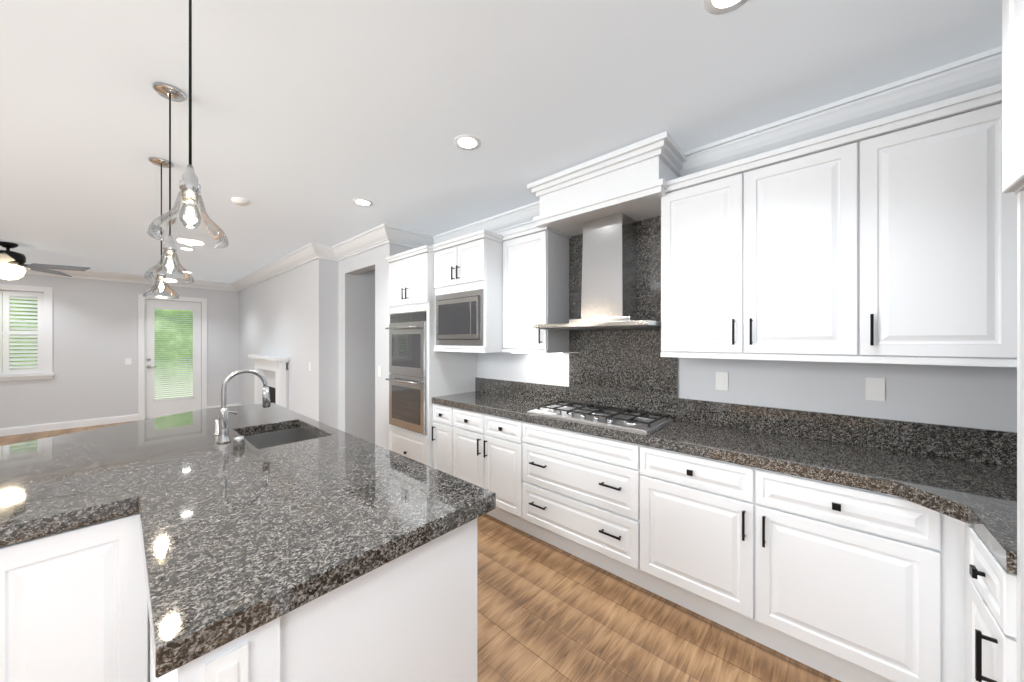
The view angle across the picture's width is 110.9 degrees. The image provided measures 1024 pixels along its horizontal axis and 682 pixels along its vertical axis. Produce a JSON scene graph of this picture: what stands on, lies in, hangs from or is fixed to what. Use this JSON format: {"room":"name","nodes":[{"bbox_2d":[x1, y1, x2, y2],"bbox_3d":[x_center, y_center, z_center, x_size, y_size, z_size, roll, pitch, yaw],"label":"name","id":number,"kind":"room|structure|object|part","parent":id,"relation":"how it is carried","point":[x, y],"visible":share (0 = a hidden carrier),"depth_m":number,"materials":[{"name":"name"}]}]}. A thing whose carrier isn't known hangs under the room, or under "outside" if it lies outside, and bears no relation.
{"room":"kitchen","nodes":[
{"label":"kitchen","id":0,"kind":"room"},
{"bbox_2d":[0,274,238,427],"bbox_3d":[-8.340,0.130,5.323,0.120,2.740,6.750,0,0,42],"label":"wall","id":1,"kind":"structure","parent":0,"point":[95,333],"depth_m":6.30,"materials":[{"name":"paint"}]},
{"bbox_2d":[0,284,54,380],"bbox_3d":[-8.161,-0.135,5.397,0.047,1.530,1.420,0,0,42],"label":"window","id":2,"kind":"structure","parent":1,"relation":"in","point":[48,333],"depth_m":5.86,"materials":[{"name":"white wood"}]},
{"bbox_2d":[0,290,43,374],"bbox_3d":[-8.205,-0.135,5.436,0.056,1.342,1.192,0,0,42],"label":"window shutters","id":3,"kind":"object","parent":2,"relation":"attached to","point":[38,334],"visible":0.94,"depth_m":5.72,"materials":[{"name":"white wood"}]},
{"bbox_2d":[0,414,137,435],"bbox_3d":[-8.791,1.438,4.722,0.014,0.125,5.195,0,0,42],"label":"baseboard","id":4,"kind":"structure","parent":1,"relation":"attached to","point":[58,425],"depth_m":6.02,"materials":[{"name":"white wood"}]},
{"bbox_2d":[125,358,130,364],"bbox_3d":[-7.136,0.380,6.561,0.006,0.120,0.080,0,0,42],"label":"switch plate","id":5,"kind":"object","parent":1,"relation":"attached to","point":[127,361],"depth_m":6.56,"materials":[{"name":"white plastic"}]},
{"bbox_2d":[24,263,239,291],"bbox_3d":[-8.194,-1.165,5.292,0.140,0.150,6.600,0,0,42],"label":"crown molding","id":6,"kind":"structure","parent":1,"relation":"attached to","point":[88,274],"depth_m":6.51,"materials":[{"name":"white wood"}]},
{"bbox_2d":[138,294,206,420],"bbox_3d":[-6.720,0.305,7.019,0.017,2.390,0.990,0,0,42],"label":"door frame","id":7,"kind":"structure","parent":1,"relation":"attached to","point":[141,357],"depth_m":6.71,"materials":[{"name":"white wood"}]},
{"bbox_2d":[145,299,200,418],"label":"patio door","id":8,"kind":"structure","parent":1,"relation":"in","point":[148,366],"depth_m":7.03,"materials":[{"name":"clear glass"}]},
{"bbox_3d":[-6.939,0.431,6.795,0.054,0.196,0.135,0,0,42],"label":"handle","id":9,"kind":"part","parent":8,"relation":"part of","materials":[{"name":"silver metal"}]},
{"bbox_2d":[207,403,237,407],"bbox_3d":[-6.221,1.438,7.577,0.014,0.125,0.505,0,0,42],"label":"baseboard","id":10,"kind":"structure","parent":1,"relation":"attached to","point":[228,405],"depth_m":7.62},
{"bbox_3d":[-8.242,-0.135,5.470,0.030,1.350,1.200,0,0,42],"label":"window","id":11,"kind":"structure","parent":1,"relation":"in","visible":0},
{"bbox_2d":[2,297,37,370],"bbox_3d":[-8.242,-0.140,5.470,0.004,1.260,1.120,0,0,42],"label":"window","id":12,"kind":"structure","parent":11,"relation":"attached to","point":[18,330],"depth_m":5.73,"materials":[{"name":"clear glass"}]},
{"bbox_2d":[239,258,337,428],"bbox_3d":[-4.205,0.130,6.404,4.820,2.740,0.390,0,0,42],"label":"wall","id":13,"kind":"structure","parent":0,"point":[292,314],"depth_m":5.12,"materials":[{"name":"paint"}]},
{"bbox_2d":[232,243,327,290],"bbox_3d":[-4.224,-1.165,6.084,4.700,0.150,0.170,0,0,42],"label":"crown molding","id":14,"kind":"structure","parent":13,"relation":"attached to","point":[310,252],"depth_m":5.34,"materials":[{"name":"white wood"}]},
{"bbox_2d":[324,223,395,260],"bbox_3d":[-1.870,-1.165,4.267,1.510,0.150,0.160,0,0,42],"label":"crown molding","id":15,"kind":"structure","parent":13,"relation":"attached to","point":[383,234],"depth_m":4.16,"materials":[{"name":"white wood"}]},
{"bbox_2d":[356,269,374,443],"bbox_3d":[-1.711,0.130,5.348,0.120,2.740,1.380,0,0,42],"label":"wall","id":16,"kind":"structure","parent":0,"point":[365,355],"depth_m":4.89,"materials":[{"name":"paint"}]},
{"bbox_2d":[338,243,413,449],"bbox_3d":[-1.661,0.130,4.604,1.370,2.740,0.620,0,0,42],"label":"wall","id":17,"kind":"structure","parent":0,"point":[350,268],"depth_m":4.42,"materials":[{"name":"paint"}]},
{"bbox_2d":[378,366,381,376],"bbox_3d":[-1.519,0.350,4.051,0.080,0.120,0.006,0,0,42],"label":"switch plate","id":18,"kind":"object","parent":17,"relation":"attached to","point":[379,367],"depth_m":4.04,"materials":[{"name":"white plastic"}]},
{"bbox_2d":[392,227,431,247],"bbox_3d":[-1.143,-1.165,4.050,0.140,0.150,0.450,0,0,42],"label":"crown molding","id":19,"kind":"structure","parent":17,"relation":"attached to","point":[404,237],"depth_m":4.03,"materials":[{"name":"white wood"}]},
{"bbox_2d":[0,418,840,681],"bbox_3d":[-3.634,1.530,2.465,11.100,0.060,9.200,0,0,42],"label":"floor","id":20,"kind":"structure","parent":0,"point":[547,612],"depth_m":1.83,"materials":[{"name":"brown wood"}]},
{"bbox_2d":[248,355,289,408],"bbox_3d":[-4.100,0.875,5.908,1.660,1.250,0.200,0,0,42],"label":"fireplace","id":21,"kind":"object","parent":20,"relation":"on","point":[272,370],"visible":0.6,"depth_m":5.79,"materials":[{"name":"paint"}]},
{"bbox_2d":[136,505,495,681],"bbox_3d":[-1.695,1.053,1.497,2.715,0.894,1.855,0,0,42],"label":"kitchen island","id":22,"kind":"object","parent":20,"relation":"on","point":[411,616],"depth_m":0.98,"materials":[{"name":"wood"}]},
{"bbox_2d":[0,401,495,681],"bbox_3d":[-1.845,0.577,1.432,2.868,0.058,2.158,0,0,42],"label":"island countertop","id":23,"kind":"structure","parent":22,"relation":"on","point":[130,550],"depth_m":1.17,"materials":[{"name":"grey stone"}]},
{"bbox_2d":[213,369,270,449],"bbox_3d":[-1.504,0.352,1.983,0.463,0.392,0.245,0,0,42],"label":"faucet","id":24,"kind":"object","parent":23,"relation":"on","point":[223,439],"depth_m":1.90,"materials":[{"name":"silver metal"}]},
{"bbox_2d":[385,248,476,466],"bbox_3d":[-0.881,0.305,3.875,0.735,2.390,0.655,0,0,42],"label":"tall cabinet","id":25,"kind":"object","parent":20,"relation":"on","point":[417,371],"depth_m":3.58,"materials":[{"name":"white wood"}]},
{"bbox_2d":[433,424,448,473],"bbox_3d":[-0.468,1.052,3.552,0.310,0.894,0.582,0,0,42],"label":"base cabinet","id":26,"kind":"object","parent":20,"relation":"on","point":[440,433],"depth_m":3.34,"materials":[{"name":"white wood"}]},
{"bbox_2d":[449,428,516,527],"bbox_3d":[-0.042,1.052,3.169,0.837,0.894,0.582,0,0,42],"label":"base cabinet","id":27,"kind":"object","parent":20,"relation":"on","point":[491,465],"depth_m":2.92,"materials":[{"name":"white wood"}]},
{"bbox_2d":[517,444,636,584],"bbox_3d":[0.604,1.052,2.587,0.902,0.894,0.582,0,0,42],"label":"base cabinet","id":28,"kind":"object","parent":20,"relation":"on","point":[588,512],"depth_m":2.35,"materials":[{"name":"white wood"}]},
{"bbox_2d":[637,476,952,681],"bbox_3d":[1.383,1.052,1.885,1.195,0.894,0.582,0,0,42],"label":"base cabinet","id":29,"kind":"object","parent":20,"relation":"on","point":[847,548],"depth_m":1.58,"materials":[{"name":"white wood"}]},
{"bbox_2d":[389,392,1016,571],"bbox_3d":[0.696,0.577,2.178,3.875,0.057,1.067,0,0,42],"label":"countertop","id":30,"kind":"structure","parent":29,"relation":"on","point":[965,511],"depth_m":1.64,"materials":[{"name":"grey stone"}]},
{"bbox_2d":[525,400,672,431],"bbox_3d":[0.617,0.528,2.571,0.920,0.041,0.475,0,0,42],"label":"cooktop","id":31,"kind":"object","parent":30,"relation":"in","point":[635,419],"depth_m":2.52,"materials":[{"name":"silver metal"}]},
{"bbox_2d":[961,564,1016,681],"bbox_3d":[1.653,1.052,0.833,0.653,0.894,0.349,0,0,42],"label":"base cabinet","id":32,"kind":"object","parent":20,"relation":"on","point":[988,599],"depth_m":1.00,"materials":[{"name":"white wood"}]},
{"bbox_2d":[1017,196,1023,681],"bbox_3d":[1.197,0.580,0.329,0.600,1.840,0.930,0,0,42],"label":"tall cabinet","id":33,"kind":"object","parent":20,"relation":"on","point":[1020,203],"depth_m":0.90,"materials":[{"name":"white wood"}]},
{"bbox_2d":[433,288,504,347],"bbox_3d":[-0.416,-0.201,3.304,0.670,0.483,0.286,0,0,42],"label":"microwave","id":34,"kind":"object","parent":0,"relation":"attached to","point":[456,315],"depth_m":3.19,"materials":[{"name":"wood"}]},
{"bbox_2d":[0,0,1001,282],"bbox_3d":[-3.634,-1.270,2.465,11.100,0.060,9.200,0,0,42],"label":"ceiling","id":35,"kind":"structure","parent":0,"point":[312,120],"depth_m":1.79,"materials":[{"name":"grey paint"}]},
{"bbox_2d":[0,241,90,279],"bbox_3d":[-6.345,-1.006,4.431,1.302,0.467,1.362,0,0,42],"label":"ceiling fan","id":36,"kind":"object","parent":35,"relation":"hanging from","point":[13,266],"visible":1,"depth_m":4.47,"materials":[{"name":"black metal"}]},
{"bbox_2d":[143,157,178,298],"bbox_3d":[-2.422,-0.769,2.436,0.180,0.939,0.180,0,0,42],"label":"pendant light","id":37,"kind":"object","parent":35,"relation":"hanging from","point":[161,162],"visible":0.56,"depth_m":2.43,"materials":[{"name":"clear glass"}]},
{"bbox_3d":[-2.422,-0.372,2.436,0.180,0.145,0.180,0,0,42],"label":"lamp shade","id":38,"kind":"part","parent":37,"relation":"part of","materials":[{"name":"clear glass"}]},
{"bbox_2d":[144,82,193,282],"bbox_3d":[-1.695,-0.769,1.749,0.180,0.939,0.180,0,0,42],"label":"pendant light","id":39,"kind":"object","parent":35,"relation":"hanging from","point":[169,92],"visible":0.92,"depth_m":1.75,"materials":[{"name":"clear glass"}]},
{"bbox_3d":[-1.695,-0.372,1.749,0.180,0.145,0.180,0,0,42],"label":"lamp shade","id":40,"kind":"part","parent":39,"relation":"part of","materials":[{"name":"clear glass"}]},
{"bbox_2d":[179,247,194,250],"bbox_3d":[-4.377,-1.238,4.748,0.170,0.004,0.170,0,0,42],"label":"recessed light","id":41,"kind":"object","parent":35,"relation":"in","point":[184,248],"visible":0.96,"depth_m":4.76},
{"bbox_2d":[147,0,228,247],"bbox_3d":[-0.962,-0.769,1.054,0.180,0.939,0.180,0,0,42],"label":"pendant light","id":42,"kind":"object","parent":35,"relation":"hanging from","point":[190,189],"visible":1,"depth_m":1.05,"materials":[{"name":"clear glass"}]},
{"bbox_3d":[-0.962,-0.372,1.054,0.180,0.145,0.180,0,0,42],"label":"lamp shade","id":43,"kind":"part","parent":42,"relation":"part of","materials":[{"name":"clear glass"}]},
{"bbox_2d":[232,197,249,205],"bbox_3d":[-2.386,-1.222,3.104,0.130,0.034,0.130,0,0,42],"label":"smoke detector","id":44,"kind":"object","parent":35,"relation":"attached to","point":[240,201],"visible":1,"depth_m":3.07,"materials":[{"name":"white plastic"}]},
{"bbox_2d":[352,198,372,205],"bbox_3d":[-1.333,-1.238,3.152,0.170,0.004,0.170,0,0,42],"label":"recessed light","id":45,"kind":"object","parent":35,"relation":"in","point":[362,202],"visible":1,"depth_m":3.15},
{"bbox_2d":[454,134,480,149],"bbox_3d":[-0.278,-1.238,2.202,0.170,0.004,0.170,0,0,42],"label":"recessed light","id":46,"kind":"object","parent":35,"relation":"in","point":[467,142],"visible":1,"depth_m":2.20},
{"bbox_2d":[704,0,747,14],"bbox_3d":[0.777,-1.238,1.252,0.170,0.004,0.170,0,0,42],"label":"recessed light","id":47,"kind":"object","parent":35,"relation":"in","point":[710,7],"visible":1,"depth_m":1.30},
{"bbox_2d":[477,352,1016,431],"bbox_3d":[0.738,0.130,2.942,5.080,2.740,0.120,0,0,42],"label":"wall","id":48,"kind":"structure","parent":0,"point":[982,397],"depth_m":1.92,"materials":[{"name":"paint"}]},
{"bbox_2d":[433,232,500,351],"bbox_3d":[-0.317,-0.414,3.414,0.720,0.970,0.584,0,0,42],"label":"upper cabinet","id":49,"kind":"object","parent":48,"relation":"attached to","point":[474,261],"depth_m":3.08,"materials":[{"name":"white wood"}]},
{"bbox_2d":[501,224,572,351],"bbox_3d":[0.209,-0.432,3.098,0.485,1.005,0.350,0,0,42],"label":"upper cabinet","id":50,"kind":"object","parent":48,"relation":"attached to","point":[537,263],"depth_m":2.95,"materials":[{"name":"white wood"}]},
{"bbox_2d":[577,212,640,323],"bbox_3d":[0.739,-0.547,2.663,0.331,0.775,0.287,0,0,42],"label":"range hood","id":51,"kind":"object","parent":48,"relation":"attached to","point":[608,248],"depth_m":2.56,"materials":[{"name":"silver metal"}]},
{"bbox_2d":[537,140,682,239],"bbox_3d":[0.696,-1.057,2.615,0.915,0.315,0.417,0,0,42],"label":"cover","id":52,"kind":"object","parent":48,"relation":"attached to","point":[632,182],"depth_m":2.39,"materials":[{"name":"white wood"}]},
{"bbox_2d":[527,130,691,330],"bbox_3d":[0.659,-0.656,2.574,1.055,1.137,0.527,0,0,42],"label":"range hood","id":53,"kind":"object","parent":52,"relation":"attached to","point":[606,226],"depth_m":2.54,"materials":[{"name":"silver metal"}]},
{"bbox_2d":[432,46,1001,244],"bbox_3d":[0.673,-1.165,2.825,4.480,0.150,0.140,0,0,42],"label":"crown molding","id":54,"kind":"structure","parent":48,"relation":"attached to","point":[980,71],"depth_m":1.86,"materials":[{"name":"white wood"}]},
{"bbox_2d":[477,377,1016,467],"bbox_3d":[1.046,0.473,2.567,3.875,0.151,0.020,0,0,42],"label":"backsplash","id":55,"kind":"structure","parent":48,"relation":"attached to","point":[988,446],"depth_m":1.90,"materials":[{"name":"grey stone"}]},
{"bbox_2d":[657,124,864,359],"bbox_3d":[1.378,-0.450,2.046,0.890,1.041,0.350,0,0,42],"label":"upper cabinet","id":56,"kind":"object","parent":48,"relation":"attached to","point":[755,253],"depth_m":1.86,"materials":[{"name":"white wood"}]},
{"bbox_2d":[853,92,1016,363],"bbox_3d":[1.876,-0.440,1.598,0.450,1.021,0.350,0,0,42],"label":"upper cabinet","id":57,"kind":"object","parent":48,"relation":"attached to","point":[935,262],"depth_m":1.47,"materials":[{"name":"white wood"}]},
{"bbox_2d":[989,0,1023,203],"bbox_3d":[1.371,-0.690,0.528,0.662,0.621,0.481,0,0,42],"label":"upper cabinet","id":58,"kind":"object","parent":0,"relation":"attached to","point":[1006,99],"depth_m":0.89,"materials":[{"name":"white wood"}]},
{"label":"outside","id":59,"kind":"structure","parent":0,"visible":0},
{"bbox_2d":[2,293,192,399],"bbox_3d":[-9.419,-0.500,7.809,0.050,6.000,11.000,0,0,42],"label":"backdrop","id":60,"kind":"structure","parent":59,"point":[171,335],"depth_m":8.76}
]}

